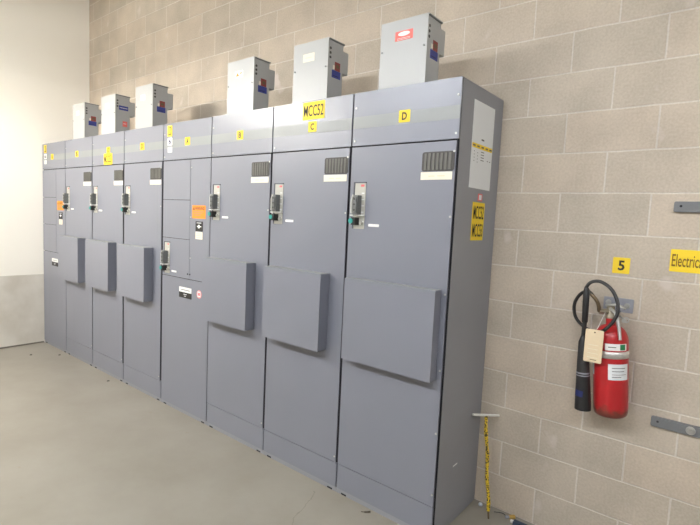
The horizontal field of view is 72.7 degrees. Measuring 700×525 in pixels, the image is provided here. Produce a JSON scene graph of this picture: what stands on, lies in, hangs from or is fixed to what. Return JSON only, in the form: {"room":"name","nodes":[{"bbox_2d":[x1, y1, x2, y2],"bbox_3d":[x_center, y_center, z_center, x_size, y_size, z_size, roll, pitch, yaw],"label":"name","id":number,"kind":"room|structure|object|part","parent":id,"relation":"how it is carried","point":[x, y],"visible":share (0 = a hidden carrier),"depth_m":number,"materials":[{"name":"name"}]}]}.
{"room":"electrical room","nodes":[
{"label":"electrical room","id":0,"kind":"room"},
{"bbox_2d":[0,0,89,346],"bbox_3d":[-5.257,-1.285,3.566,0.200,4.700,6.200,7,7,38],"label":"wall","id":1,"kind":"structure","parent":0,"point":[44,44],"depth_m":5.44,"materials":[{"name":"white paint"}]},
{"bbox_2d":[0,341,43,348],"bbox_3d":[-5.450,1.067,3.505,0.012,0.014,5.670,7,7,38],"label":"trim","id":2,"kind":"structure","parent":1,"relation":"attached to","point":[40,341],"depth_m":5.53,"materials":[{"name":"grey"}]},
{"bbox_2d":[0,342,534,524],"bbox_3d":[-1.372,1.578,0.727,10.306,0.120,6.400,7,7,38],"label":"floor","id":3,"kind":"structure","parent":0,"point":[78,446],"depth_m":3.05,"materials":[{"name":"paint"}]},
{"bbox_2d":[42,141,66,352],"bbox_3d":[-3.205,-0.186,5.615,0.648,2.338,0.524,7,7,38],"label":"tall cabinet","id":4,"kind":"object","parent":3,"relation":"on","point":[53,158],"visible":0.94,"depth_m":5.42,"materials":[{"name":"grey metal"}]},
{"bbox_3d":[-3.443,-0.593,5.460,0.388,0.305,0.012,7,7,38],"label":"bucket door","id":5,"kind":"part","parent":4,"relation":"part of","materials":[{"name":"grey metal"}]},
{"bbox_3d":[-3.428,-0.902,5.432,0.388,0.308,0.012,7,7,38],"label":"bucket door","id":6,"kind":"part","parent":4,"relation":"part of","materials":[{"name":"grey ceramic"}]},
{"bbox_3d":[-3.457,-0.284,5.488,0.388,0.308,0.012,7,7,38],"label":"bucket door","id":7,"kind":"part","parent":4,"relation":"part of","materials":[{"name":"grey metal"}]},
{"bbox_3d":[-3.316,-1.195,5.327,0.640,0.289,0.012,7,7,38],"label":"header panel","id":8,"kind":"part","parent":4,"relation":"part of","materials":[{"name":"grey metal"}]},
{"bbox_3d":[-3.391,0.420,5.473,0.641,1.074,0.012,7,7,38],"label":"door","id":9,"kind":"part","parent":4,"relation":"part of","materials":[{"name":"grey metal"}]},
{"bbox_3d":[-3.192,-0.563,5.260,0.249,0.929,0.012,7,7,38],"label":"wireway door","id":10,"kind":"part","parent":4,"relation":"part of","materials":[{"name":"grey metal"}]},
{"bbox_2d":[58,136,93,366],"bbox_3d":[-2.719,-0.124,5.178,0.658,2.338,0.601,7,7,38],"label":"tall cabinet","id":11,"kind":"object","parent":3,"relation":"on","point":[78,152],"visible":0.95,"depth_m":4.97,"materials":[{"name":"grey metal"}]},
{"bbox_3d":[-3.047,-0.687,5.095,0.034,0.108,0.047,7,7,38],"label":"handle","id":12,"kind":"part","parent":11,"relation":"part of","materials":[{"name":"grey plastic"}]},
{"bbox_3d":[-3.032,-0.686,5.114,0.085,0.260,0.006,7,7,38],"label":"operator plate","id":13,"kind":"part","parent":11,"relation":"part of","materials":[{"name":"grey metal"}]},
{"bbox_3d":[-2.806,-1.135,4.920,0.650,0.289,0.012,7,7,38],"label":"header panel","id":14,"kind":"part","parent":11,"relation":"part of","materials":[{"name":"grey metal"}]},
{"bbox_3d":[-2.859,-0.060,5.020,0.642,1.855,0.012,7,7,38],"label":"door","id":15,"kind":"part","parent":11,"relation":"part of","materials":[{"name":"grey metal"}]},
{"bbox_3d":[-2.903,0.940,5.108,0.649,0.148,0.012,7,7,38],"label":"panel","id":16,"kind":"part","parent":11,"relation":"part of","materials":[{"name":"grey metal"}]},
{"bbox_2d":[73,102,100,138],"bbox_3d":[-2.764,-1.468,5.012,0.312,0.360,0.194,7,7,38],"label":"electrical box","id":17,"kind":"object","parent":11,"relation":"on","point":[86,116],"visible":0.88,"depth_m":4.91,"materials":[{"name":"grey metal"}]},
{"bbox_2d":[83,172,91,181],"bbox_3d":[-2.650,-0.866,4.798,0.178,0.095,0.005,7,7,38],"label":"vent grille","id":18,"kind":"object","parent":11,"relation":"attached to","point":[87,176],"depth_m":4.79,"materials":[{"name":"grey metal"}]},
{"bbox_2d":[85,131,124,381],"bbox_3d":[-2.208,-0.063,4.771,0.651,2.338,0.601,7,7,38],"label":"tall cabinet","id":19,"kind":"object","parent":3,"relation":"on","point":[108,149],"visible":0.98,"depth_m":4.57,"materials":[{"name":"grey metal"}]},
{"bbox_3d":[-2.533,-0.625,4.686,0.034,0.108,0.047,7,7,38],"label":"handle","id":20,"kind":"part","parent":19,"relation":"part of","materials":[{"name":"grey plastic"}]},
{"bbox_3d":[-2.518,-0.624,4.705,0.085,0.260,0.006,7,7,38],"label":"operator plate","id":21,"kind":"part","parent":19,"relation":"part of","materials":[{"name":"grey metal"}]},
{"bbox_3d":[-2.351,0.000,4.615,0.627,1.855,0.012,7,7,38],"label":"door","id":22,"kind":"part","parent":19,"relation":"part of","materials":[{"name":"grey metal"}]},
{"bbox_3d":[-2.392,1.001,4.700,0.642,0.148,0.012,7,7,38],"label":"panel","id":23,"kind":"part","parent":19,"relation":"part of","materials":[{"name":"grey metal"}]},
{"bbox_3d":[-2.294,-1.074,4.513,0.643,0.289,0.012,7,7,38],"label":"header panel","id":24,"kind":"part","parent":19,"relation":"part of","materials":[{"name":"grey metal"}]},
{"bbox_2d":[101,94,134,134],"bbox_3d":[-2.248,-1.407,4.601,0.312,0.362,0.194,7,7,38],"label":"electrical box","id":25,"kind":"object","parent":19,"relation":"on","point":[117,110],"visible":0.88,"depth_m":4.50,"materials":[{"name":"grey metal"}]},
{"bbox_2d":[114,170,123,180],"bbox_3d":[-2.136,-0.805,4.389,0.178,0.095,0.005,7,7,38],"label":"vent grille","id":26,"kind":"object","parent":19,"relation":"attached to","point":[118,174],"depth_m":4.38,"materials":[{"name":"grey metal"}]},
{"bbox_2d":[117,125,163,401],"bbox_3d":[-1.695,-0.002,4.362,0.664,2.338,0.602,7,7,38],"label":"tall cabinet","id":27,"kind":"object","parent":3,"relation":"on","point":[139,275],"visible":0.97,"depth_m":4.15,"materials":[{"name":"grey metal"}]},
{"bbox_3d":[-2.025,-0.565,4.281,0.034,0.108,0.047,7,7,38],"label":"handle","id":28,"kind":"part","parent":27,"relation":"part of","materials":[{"name":"grey plastic"}]},
{"bbox_3d":[-2.009,-0.564,4.300,0.085,0.260,0.006,7,7,38],"label":"operator plate","id":29,"kind":"part","parent":27,"relation":"part of","materials":[{"name":"grey metal"}]},
{"bbox_3d":[-1.878,1.062,4.291,0.655,0.148,0.012,7,7,38],"label":"panel","id":30,"kind":"part","parent":27,"relation":"part of","materials":[{"name":"grey metal"}]},
{"bbox_3d":[-1.837,0.061,4.206,0.640,1.855,0.012,7,7,38],"label":"door","id":31,"kind":"part","parent":27,"relation":"part of","materials":[{"name":"grey metal"}]},
{"bbox_3d":[-1.781,-1.012,4.104,0.656,0.289,0.012,7,7,38],"label":"header panel","id":32,"kind":"part","parent":27,"relation":"part of","materials":[{"name":"grey metal"}]},
{"bbox_2d":[136,83,172,128],"bbox_3d":[-1.728,-1.347,4.186,0.312,0.366,0.194,7,7,38],"label":"electrical box","id":33,"kind":"object","parent":27,"relation":"on","point":[153,101],"visible":0.91,"depth_m":4.09,"materials":[{"name":"grey metal"}]},
{"bbox_2d":[150,168,161,179],"bbox_3d":[-1.627,-0.744,3.984,0.178,0.095,0.005,7,7,38],"label":"vent grille","id":34,"kind":"object","parent":27,"relation":"attached to","point":[155,173],"depth_m":3.98,"materials":[{"name":"grey metal"}]},
{"bbox_2d":[159,117,212,424],"bbox_3d":[-1.169,0.059,3.963,0.656,2.338,0.571,7,7,38],"label":"tall cabinet","id":35,"kind":"object","parent":3,"relation":"on","point":[188,157],"visible":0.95,"depth_m":3.77,"materials":[{"name":"grey metal"}]},
{"bbox_3d":[-1.527,-0.045,3.909,0.034,0.108,0.047,7,7,38],"label":"handle","id":36,"kind":"part","parent":35,"relation":"part of","materials":[{"name":"grey plastic"}]},
{"bbox_3d":[-1.512,-0.044,3.928,0.085,0.260,0.006,7,7,38],"label":"operator plate","id":37,"kind":"part","parent":35,"relation":"part of","materials":[{"name":"grey metal"}]},
{"bbox_3d":[-1.410,-0.040,3.857,0.388,0.308,0.012,7,7,38],"label":"bucket door","id":38,"kind":"part","parent":35,"relation":"part of","materials":[{"name":"grey metal"}]},
{"bbox_3d":[-1.395,-0.349,3.829,0.388,0.305,0.012,7,7,38],"label":"bucket door","id":39,"kind":"part","parent":35,"relation":"part of","materials":[{"name":"grey metal"}]},
{"bbox_3d":[-1.381,-0.658,3.802,0.388,0.308,0.012,7,7,38],"label":"bucket door","id":40,"kind":"part","parent":35,"relation":"part of","materials":[{"name":"grey metal"}]},
{"bbox_3d":[-1.341,0.664,3.839,0.649,1.074,0.012,7,7,38],"label":"door","id":41,"kind":"part","parent":35,"relation":"part of","materials":[{"name":"grey metal"}]},
{"bbox_3d":[-1.265,-0.951,3.693,0.648,0.289,0.012,7,7,38],"label":"header panel","id":42,"kind":"part","parent":35,"relation":"part of","materials":[{"name":"grey metal"}]},
{"bbox_2d":[195,221,202,231],"bbox_3d":[-1.151,-0.275,3.627,0.091,0.075,0.004,7,7,38],"label":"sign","id":43,"kind":"object","parent":35,"relation":"attached to","point":[198,224],"depth_m":3.63,"materials":[{"name":"black plastic"}]},
{"bbox_3d":[-1.141,-0.319,3.627,0.257,0.929,0.012,7,7,38],"label":"wireway door","id":44,"kind":"part","parent":35,"relation":"part of","materials":[{"name":"grey metal"}]},
{"bbox_2d":[201,107,273,453],"bbox_3d":[-0.665,0.121,3.542,0.660,2.338,0.601,7,7,38],"label":"tall cabinet","id":45,"kind":"object","parent":3,"relation":"on","point":[242,142],"visible":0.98,"depth_m":3.33,"materials":[{"name":"grey metal"}]},
{"bbox_3d":[-0.993,-0.442,3.459,0.034,0.108,0.047,7,7,38],"label":"handle","id":46,"kind":"part","parent":45,"relation":"part of","materials":[{"name":"grey plastic"}]},
{"bbox_3d":[-0.978,-0.441,3.478,0.085,0.260,0.006,7,7,38],"label":"operator plate","id":47,"kind":"part","parent":45,"relation":"part of","materials":[{"name":"grey metal"}]},
{"bbox_3d":[-0.848,1.185,3.471,0.651,0.148,0.012,7,7,38],"label":"panel","id":48,"kind":"part","parent":45,"relation":"part of","materials":[{"name":"grey metal"}]},
{"bbox_3d":[-0.751,-0.890,3.284,0.652,0.289,0.012,7,7,38],"label":"header panel","id":49,"kind":"part","parent":45,"relation":"part of","materials":[{"name":"grey metal"}]},
{"bbox_2d":[225,56,274,114],"bbox_3d":[-0.710,-1.223,3.376,0.312,0.360,0.194,7,7,38],"label":"electrical box","id":50,"kind":"object","parent":45,"relation":"on","point":[250,80],"visible":0.85,"depth_m":3.28,"materials":[{"name":"grey metal"}]},
{"bbox_2d":[251,161,269,176],"bbox_3d":[-0.596,-0.621,3.163,0.178,0.095,0.005,7,7,38],"label":"vent grille","id":51,"kind":"object","parent":45,"relation":"attached to","point":[258,168],"depth_m":3.16,"materials":[{"name":"grey metal"}]},
{"bbox_2d":[262,94,354,491],"bbox_3d":[-0.150,0.182,3.132,0.657,2.338,0.601,7,7,38],"label":"tall cabinet","id":52,"kind":"object","parent":3,"relation":"on","point":[305,275],"visible":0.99,"depth_m":2.92,"materials":[{"name":"grey metal"}]},
{"bbox_3d":[-0.478,-0.381,3.049,0.034,0.108,0.047,7,7,38],"label":"handle","id":53,"kind":"part","parent":52,"relation":"part of","materials":[{"name":"grey plastic"}]},
{"bbox_3d":[-0.462,-0.380,3.068,0.085,0.260,0.006,7,7,38],"label":"operator plate","id":54,"kind":"part","parent":52,"relation":"part of","materials":[{"name":"grey metal"}]},
{"bbox_3d":[-0.334,1.246,3.062,0.648,0.148,0.012,7,7,38],"label":"panel","id":55,"kind":"part","parent":52,"relation":"part of","materials":[{"name":"grey metal"}]},
{"bbox_3d":[-0.237,-0.828,2.874,0.649,0.289,0.012,7,7,38],"label":"header panel","id":56,"kind":"part","parent":52,"relation":"part of","materials":[{"name":"grey metal"}]},
{"bbox_2d":[292,37,347,103],"bbox_3d":[-0.191,-1.159,2.962,0.312,0.356,0.194,7,7,38],"label":"electrical box","id":57,"kind":"object","parent":52,"relation":"on","point":[320,65],"visible":0.88,"depth_m":2.87,"materials":[{"name":"grey metal"}]},
{"bbox_3d":[-0.186,-1.330,2.924,0.289,0.008,0.138,7,7,38],"label":"lid","id":58,"kind":"part","parent":57,"relation":"part of","materials":[{"name":"grey metal"}]},
{"bbox_2d":[324,157,348,173],"bbox_3d":[-0.080,-0.560,2.752,0.178,0.095,0.005,7,7,38],"label":"vent grille","id":59,"kind":"object","parent":52,"relation":"attached to","point":[332,165],"depth_m":2.75,"materials":[{"name":"grey metal"}]},
{"bbox_2d":[337,76,503,524],"bbox_3d":[0.367,0.243,2.730,0.655,2.338,0.586,7,7,38],"label":"tall cabinet","id":60,"kind":"object","parent":3,"relation":"on","point":[426,155],"visible":1,"depth_m":2.52,"materials":[{"name":"grey metal"}]},
{"bbox_3d":[0.035,-0.320,2.640,0.034,0.108,0.047,7,7,38],"label":"handle","id":61,"kind":"part","parent":60,"relation":"part of","materials":[{"name":"grey plastic"}]},
{"bbox_3d":[0.051,-0.318,2.659,0.085,0.260,0.006,7,7,38],"label":"operator plate","id":62,"kind":"part","parent":60,"relation":"part of","materials":[{"name":"grey metal"}]},
{"bbox_3d":[0.176,1.307,2.655,0.640,0.148,0.012,7,7,38],"label":"panel","id":63,"kind":"part","parent":60,"relation":"part of","materials":[{"name":"grey metal"}]},
{"bbox_3d":[0.223,0.307,2.565,0.641,1.855,0.012,7,7,38],"label":"door","id":64,"kind":"part","parent":60,"relation":"part of","materials":[{"name":"grey metal"}]},
{"bbox_3d":[0.276,-0.767,2.466,0.648,0.289,0.012,7,7,38],"label":"header panel","id":65,"kind":"part","parent":60,"relation":"part of","materials":[{"name":"grey metal"}]},
{"bbox_2d":[378,12,444,89],"bbox_3d":[0.325,-1.092,2.552,0.312,0.346,0.194,7,7,38],"label":"electrical box","id":66,"kind":"object","parent":60,"relation":"on","point":[411,50],"visible":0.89,"depth_m":2.46,"materials":[{"name":"grey metal"}]},
{"bbox_3d":[0.329,-1.258,2.514,0.289,0.008,0.138,7,7,38],"label":"lid","id":67,"kind":"part","parent":66,"relation":"part of","materials":[{"name":"grey metal"}]},
{"bbox_2d":[422,151,454,170],"bbox_3d":[0.433,-0.499,2.343,0.178,0.095,0.005,7,7,38],"label":"vent grille","id":68,"kind":"object","parent":60,"relation":"attached to","point":[431,160],"depth_m":2.34,"materials":[{"name":"grey metal"}]},
{"bbox_3d":[0.641,0.258,2.561,0.010,2.304,0.507,7,7,38],"label":"panel","id":69,"kind":"part","parent":60,"relation":"part of","materials":[{"name":"metal"}]},
{"bbox_3d":[0.443,-0.920,2.654,0.651,0.002,0.514,7,7,38],"label":"panel","id":70,"kind":"part","parent":60,"relation":"part of","materials":[{"name":"grey metal"}]},
{"bbox_2d":[472,413,499,518],"bbox_3d":[0.771,1.145,2.689,0.171,0.586,0.097,1,5,-16],"label":"tool","id":71,"kind":"object","parent":3,"relation":"on","point":[488,502],"visible":1,"depth_m":2.68,"materials":[{"name":"yellow metal"}]},
{"bbox_2d":[505,515,515,518],"bbox_3d":[0.902,1.435,2.682,0.054,0.021,0.024,2,5,-4],"label":"brass fitting","id":72,"kind":"object","parent":3,"relation":"on","point":[506,516],"visible":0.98,"depth_m":2.67,"materials":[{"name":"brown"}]},
{"bbox_2d":[510,519,526,524],"bbox_3d":[0.940,1.444,2.615,0.114,0.022,0.030,7,7,38],"label":"connector","id":73,"kind":"object","parent":3,"relation":"on","point":[514,522],"visible":1,"depth_m":2.62,"materials":[{"name":"blue plastic"}]},
{"bbox_2d":[89,0,699,524],"bbox_3d":[0.680,-0.947,2.925,10.306,4.700,0.200,7,7,38],"label":"wall","id":74,"kind":"structure","parent":0,"point":[600,133],"depth_m":2.51,"materials":[{"name":"concrete"}]},
{"bbox_2d":[603,296,633,313],"bbox_3d":[1.303,0.209,2.320,0.130,0.069,0.058,7,7,38],"label":"bracket","id":75,"kind":"object","parent":74,"relation":"attached to","point":[628,303],"visible":0.79,"depth_m":2.33,"materials":[{"name":"silver metal"}]},
{"bbox_2d":[572,279,628,418],"bbox_3d":[1.213,0.408,2.306,0.283,0.658,0.180,7,7,38],"label":"fire extinguisher","id":76,"kind":"object","parent":75,"relation":"hanging from","point":[607,346],"visible":1,"depth_m":2.24,"materials":[{"name":"red metal"}]},
{"bbox_3d":[1.260,0.208,2.255,0.019,0.029,0.095,0,6,-29],"label":"trigger lever","id":77,"kind":"part","parent":76,"relation":"part of","materials":[{"name":"silver metal"}]},
{"bbox_3d":[1.242,0.286,2.236,0.028,0.141,0.107,2,5,-3],"label":"carry lever","id":78,"kind":"part","parent":76,"relation":"part of","materials":[{"name":"silver metal"}]},
{"bbox_2d":[612,257,630,273],"bbox_3d":[1.326,0.015,2.326,0.074,0.078,0.003,7,7,38],"label":"number sign","id":79,"kind":"object","parent":74,"relation":"attached to","point":[620,265],"visible":1,"depth_m":2.33,"materials":[{"name":"yellow plastic"}]},
{"bbox_2d":[651,415,699,437],"bbox_3d":[1.647,0.778,2.095,0.550,0.049,0.026,7,7,38],"label":"wall bar","id":80,"kind":"object","parent":74,"relation":"attached to","point":[675,426],"visible":1,"depth_m":2.20,"materials":[{"name":"grey metal"}]},
{"bbox_2d":[669,249,699,273],"bbox_3d":[1.634,0.007,2.079,0.393,0.103,0.003,7,7,38],"label":"room sign","id":81,"kind":"object","parent":74,"relation":"attached to","point":[686,261],"visible":1,"depth_m":2.16,"materials":[{"name":"yellow plastic"}]},
{"bbox_2d":[673,201,699,212],"bbox_3d":[1.694,-0.230,2.003,0.550,0.049,0.026,7,7,38],"label":"wall bar","id":82,"kind":"object","parent":74,"relation":"attached to","point":[679,206],"visible":1,"depth_m":2.14,"materials":[{"name":"grey metal"}]}
]}

